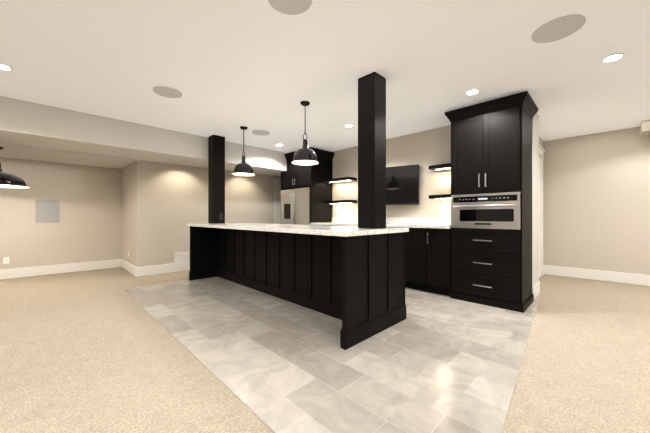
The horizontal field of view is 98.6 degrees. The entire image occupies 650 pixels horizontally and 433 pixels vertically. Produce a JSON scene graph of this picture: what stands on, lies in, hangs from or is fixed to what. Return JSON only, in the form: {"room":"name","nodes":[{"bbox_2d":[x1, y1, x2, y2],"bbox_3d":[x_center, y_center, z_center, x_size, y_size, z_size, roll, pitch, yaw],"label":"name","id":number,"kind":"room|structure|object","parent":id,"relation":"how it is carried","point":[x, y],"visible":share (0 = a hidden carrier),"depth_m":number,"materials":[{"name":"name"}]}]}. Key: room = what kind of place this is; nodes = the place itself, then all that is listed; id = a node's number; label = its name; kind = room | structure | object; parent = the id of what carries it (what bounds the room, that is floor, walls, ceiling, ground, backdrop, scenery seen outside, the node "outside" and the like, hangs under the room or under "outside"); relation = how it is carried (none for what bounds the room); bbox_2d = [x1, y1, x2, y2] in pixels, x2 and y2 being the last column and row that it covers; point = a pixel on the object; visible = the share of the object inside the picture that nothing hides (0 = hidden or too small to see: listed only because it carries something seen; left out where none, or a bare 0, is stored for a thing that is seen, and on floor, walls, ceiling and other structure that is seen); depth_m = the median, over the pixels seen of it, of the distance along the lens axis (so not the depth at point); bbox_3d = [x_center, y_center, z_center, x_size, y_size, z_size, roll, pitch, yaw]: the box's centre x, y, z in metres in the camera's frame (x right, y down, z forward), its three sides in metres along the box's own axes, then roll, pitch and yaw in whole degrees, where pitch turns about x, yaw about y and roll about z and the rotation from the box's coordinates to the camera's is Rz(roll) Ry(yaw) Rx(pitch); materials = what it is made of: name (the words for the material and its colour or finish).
{"room":"kitchen","nodes":[
{"label":"kitchen","id":0,"kind":"room"},
{"bbox_2d":[0,157,121,268],"bbox_3d":[-5.884,0.030,4.138,4.679,2.000,0.200,0,0,-45],"label":"wall","id":1,"kind":"structure","parent":0,"point":[87,227],"depth_m":5.09,"materials":[{"name":"beige paint"}]},
{"bbox_2d":[3,257,9,263],"bbox_3d":[-5.262,0.725,4.612,0.070,0.110,0.006,0,0,-45],"label":"wall outlet","id":2,"kind":"object","parent":1,"relation":"attached to","point":[6,260],"depth_m":4.61,"materials":[{"name":"white plastic"}]},
{"bbox_2d":[36,200,58,222],"bbox_3d":[-4.918,-0.090,4.955,0.300,0.400,0.006,0,0,-45],"label":"access panel","id":3,"kind":"object","parent":1,"relation":"attached to","point":[47,211],"depth_m":4.95,"materials":[{"name":"grey plastic"}]},
{"bbox_2d":[0,259,119,279],"bbox_3d":[-5.797,0.947,4.072,4.650,0.165,0.016,0,0,-45],"label":"baseboard","id":4,"kind":"structure","parent":1,"relation":"attached to","point":[93,265],"depth_m":5.02,"materials":[{"name":"white wood"}]},
{"bbox_2d":[0,96,286,176],"bbox_3d":[-4.002,-1.145,4.460,7.800,0.409,2.400,0,0,-45],"label":"ceiling","id":5,"kind":"structure","parent":0,"point":[36,131],"depth_m":4.05,"materials":[{"name":"white paint"}]},
{"bbox_2d":[0,147,28,187],"bbox_3d":[-4.569,-0.697,3.896,0.620,0.543,0.620,0,0,-45],"label":"light","id":6,"kind":"object","parent":5,"relation":"hanging from","point":[8,180],"visible":1,"depth_m":3.89,"materials":[{"name":"black metal"}]},
{"bbox_2d":[122,160,280,266],"bbox_3d":[-2.644,0.031,6.412,3.119,2.000,1.550,0,0,-45],"label":"wall","id":7,"kind":"structure","parent":0,"point":[164,205],"depth_m":5.22,"materials":[{"name":"beige paint"}]},
{"bbox_2d":[120,259,135,275],"bbox_3d":[-3.686,0.948,5.233,0.020,0.165,1.290,0,0,-45],"label":"baseboard","id":8,"kind":"structure","parent":7,"relation":"attached to","point":[124,264],"depth_m":5.25,"materials":[{"name":"white wood"}]},
{"bbox_2d":[135,262,189,276],"bbox_3d":[-2.225,0.948,5.724,2.776,0.165,0.016,0,0,-45],"label":"baseboard","id":9,"kind":"structure","parent":7,"relation":"attached to","point":[184,266],"depth_m":5.01,"materials":[{"name":"white wood"}]},
{"bbox_2d":[174,252,188,262],"bbox_3d":[-2.696,0.775,5.259,0.260,0.210,0.011,0,0,-45],"label":"air vent","id":10,"kind":"object","parent":7,"relation":"in","point":[180,257],"visible":1,"depth_m":5.25,"materials":[{"name":"white"}]},
{"bbox_2d":[274,177,280,223],"bbox_3d":[-1.106,0.046,6.836,0.338,1.970,0.020,0,0,-45],"label":"door frame","id":11,"kind":"structure","parent":7,"relation":"attached to","point":[277,200],"depth_m":6.79,"materials":[{"name":"white wood"}]},
{"bbox_2d":[0,267,649,432],"bbox_3d":[-0.206,1.031,2.206,10.400,0.003,11.150,0,0,-45],"label":"floor","id":12,"kind":"structure","parent":0,"point":[116,350],"depth_m":1.97,"materials":[{"name":"carpet"}]},
{"bbox_2d":[189,227,406,349],"bbox_3d":[-0.693,0.593,3.669,0.938,0.874,3.353,0,0,-45],"label":"kitchen island","id":13,"kind":"object","parent":12,"relation":"on","point":[352,278],"depth_m":2.99,"materials":[{"name":"paint"}]},
{"bbox_2d":[187,223,408,238],"bbox_3d":[-0.695,0.135,3.668,0.970,0.039,3.390,0,0,-45],"label":"island countertop","id":14,"kind":"structure","parent":13,"relation":"on","point":[288,229],"depth_m":2.73,"materials":[{"name":"white stone"}]},
{"bbox_2d":[208,135,224,222],"bbox_3d":[-1.836,-0.618,4.736,0.200,1.464,0.206,0,0,-45],"label":"column","id":15,"kind":"structure","parent":14,"relation":"on","point":[216,178],"depth_m":4.67,"materials":[{"name":"paint"}]},
{"bbox_2d":[358,72,385,228],"bbox_3d":[0.460,-0.619,2.736,0.190,1.464,0.200,0,0,-45],"label":"column","id":16,"kind":"structure","parent":14,"relation":"on","point":[372,150],"depth_m":2.66,"materials":[{"name":"paint"}]},
{"bbox_2d":[281,147,334,224],"bbox_3d":[-0.413,-0.144,5.938,0.732,2.350,1.100,0,0,-45],"label":"tall cabinet","id":17,"kind":"object","parent":12,"relation":"on","point":[306,191],"visible":0.52,"depth_m":5.63,"materials":[{"name":"paint"}]},
{"bbox_2d":[405,229,421,290],"bbox_3d":[1.361,0.593,4.172,0.597,0.874,0.722,0,0,-45],"label":"base cabinet","id":18,"kind":"object","parent":12,"relation":"on","point":[413,238],"depth_m":3.89,"materials":[{"name":"paint"}]},
{"bbox_2d":[422,229,450,295],"bbox_3d":[1.661,0.593,3.872,0.597,0.874,0.371,0,0,-45],"label":"base cabinet","id":19,"kind":"object","parent":12,"relation":"on","point":[427,254],"depth_m":3.66,"materials":[{"name":"paint"}]},
{"bbox_2d":[310,221,450,228],"bbox_3d":[0.860,0.136,4.659,0.621,0.039,2.616,0,0,-45],"label":"countertop","id":20,"kind":"structure","parent":19,"relation":"on","point":[333,222],"depth_m":4.03,"materials":[{"name":"white stone"}]},
{"bbox_2d":[445,91,537,312],"bbox_3d":[2.056,-0.145,3.472,0.713,2.350,0.860,0,0,-45],"label":"tall cabinet","id":21,"kind":"object","parent":12,"relation":"on","point":[491,202],"visible":1,"depth_m":3.22,"materials":[{"name":"paint"}]},
{"bbox_2d":[0,0,649,152],"bbox_3d":[-0.206,-1.401,2.207,10.400,0.100,11.150,0,0,-45],"label":"ceiling","id":22,"kind":"structure","parent":0,"point":[227,69],"depth_m":2.45,"materials":[{"name":"white paint"}]},
{"bbox_2d":[0,63,11,70],"bbox_3d":[-2.903,-1.346,2.506,0.127,0.009,0.127,0,0,39],"label":"recessed light","id":23,"kind":"object","parent":22,"relation":"in","point":[2,66],"depth_m":2.51,"materials":[{"name":"white"}]},
{"bbox_2d":[153,86,181,97],"bbox_3d":[-1.707,-1.347,3.034,0.279,0.006,0.279,0,0,39],"label":"ceiling speaker","id":24,"kind":"object","parent":22,"relation":"attached to","point":[164,91],"depth_m":3.03,"materials":[{"name":"grey plastic"}]},
{"bbox_2d":[233,126,253,175],"bbox_3d":[-1.231,-0.992,4.228,0.320,0.713,0.320,0,0,-45],"label":"pendant lamp","id":25,"kind":"object","parent":22,"relation":"hanging from","point":[243,168],"visible":1,"depth_m":4.17,"materials":[{"name":"black metal"}]},
{"bbox_2d":[252,130,269,135],"bbox_3d":[-1.032,-1.347,4.496,0.279,0.006,0.279,0,0,39],"label":"ceiling speaker","id":26,"kind":"object","parent":22,"relation":"attached to","point":[257,132],"depth_m":4.47,"materials":[{"name":"grey plastic"}]},
{"bbox_2d":[268,0,311,14],"bbox_3d":[-0.218,-1.348,1.723,0.279,0.006,0.279,0,0,6],"label":"ceiling speaker","id":27,"kind":"object","parent":22,"relation":"attached to","point":[290,7],"depth_m":1.78,"materials":[{"name":"grey"}]},
{"bbox_2d":[292,101,317,164],"bbox_3d":[-0.236,-0.992,3.314,0.320,0.713,0.320,0,0,-45],"label":"pendant lamp","id":28,"kind":"object","parent":22,"relation":"hanging from","point":[304,155],"visible":1,"depth_m":3.26,"materials":[{"name":"black metal"}]},
{"bbox_2d":[466,89,478,94],"bbox_3d":[1.595,-1.346,3.020,0.127,0.009,0.127,0,0,36],"label":"recessed light","id":29,"kind":"object","parent":22,"relation":"in","point":[473,91],"depth_m":3.00,"materials":[{"name":"white"}]},
{"bbox_2d":[532,14,585,42],"bbox_3d":[1.678,-1.348,2.016,0.299,0.006,0.299,0,0,39],"label":"ceiling speaker","id":30,"kind":"object","parent":22,"relation":"attached to","point":[559,28],"depth_m":2.00,"materials":[{"name":"grey plastic"}]},
{"bbox_2d":[602,53,623,61],"bbox_3d":[2.442,-1.346,2.368,0.127,0.009,0.127,0,0,6],"label":"recessed light","id":31,"kind":"object","parent":22,"relation":"in","point":[613,57],"depth_m":2.36,"materials":[{"name":"white"}]},
{"bbox_2d":[332,125,450,217],"bbox_3d":[0.385,-0.160,5.900,0.450,2.380,6.550,0,0,-45],"label":"wall","id":32,"kind":"structure","parent":0,"point":[425,149],"depth_m":4.51,"materials":[{"name":"beige paint"}]},
{"bbox_2d":[332,217,450,224],"bbox_3d":[1.073,0.066,4.871,0.020,0.100,2.616,0,0,-45],"label":"backsplash","id":33,"kind":"structure","parent":32,"relation":"attached to","point":[389,220],"depth_m":4.50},
{"bbox_2d":[386,164,418,204],"bbox_3d":[1.071,-0.505,4.663,0.318,0.630,0.957,0,0,-45],"label":"television","id":34,"kind":"object","parent":32,"relation":"attached to","point":[402,185],"depth_m":4.51,"materials":[{"name":"black plastic"}]},
{"bbox_2d":[439,209,443,216],"bbox_3d":[1.755,-0.050,4.202,0.006,0.120,0.070,0,0,-45],"label":"wall outlet","id":35,"kind":"object","parent":32,"relation":"attached to","point":[441,211],"depth_m":4.20,"materials":[{"name":"white plastic"}]},
{"bbox_2d":[532,113,538,286],"bbox_3d":[2.699,-0.241,3.579,0.447,2.212,0.005,0,0,-45],"label":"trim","id":36,"kind":"structure","parent":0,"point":[535,199],"depth_m":3.56,"materials":[{"name":"white paint"}]},
{"bbox_2d":[532,281,539,299],"bbox_3d":[2.706,0.947,3.580,0.466,0.165,0.020,0,0,-45],"label":"baseboard","id":37,"kind":"structure","parent":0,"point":[536,288],"depth_m":3.55,"materials":[{"name":"white"}]},
{"bbox_2d":[539,136,543,277],"bbox_3d":[3.345,-0.160,4.522,1.800,2.380,0.120,0,0,-45],"label":"wall","id":38,"kind":"structure","parent":0,"point":[541,142],"depth_m":5.01,"materials":[{"name":"beige paint"}]},
{"bbox_2d":[539,144,544,276],"bbox_3d":[3.297,-0.062,4.372,1.460,2.185,0.086,0,0,-45],"label":"door frame","id":39,"kind":"structure","parent":38,"relation":"attached to","point":[541,153],"depth_m":4.75,"materials":[{"name":"white wood"}]},
{"bbox_2d":[543,120,649,274],"bbox_3d":[5.418,-0.160,3.362,0.500,2.380,4.450,0,0,-45],"label":"wall","id":40,"kind":"structure","parent":0,"point":[596,192],"depth_m":4.50,"materials":[{"name":"beige paint"}]},
{"bbox_2d":[543,265,649,285],"bbox_3d":[5.472,0.947,3.437,0.016,0.165,4.420,0,0,-45],"label":"baseboard","id":41,"kind":"structure","parent":40,"relation":"attached to","point":[612,276],"depth_m":4.49,"materials":[{"name":"white wood"}]}
]}

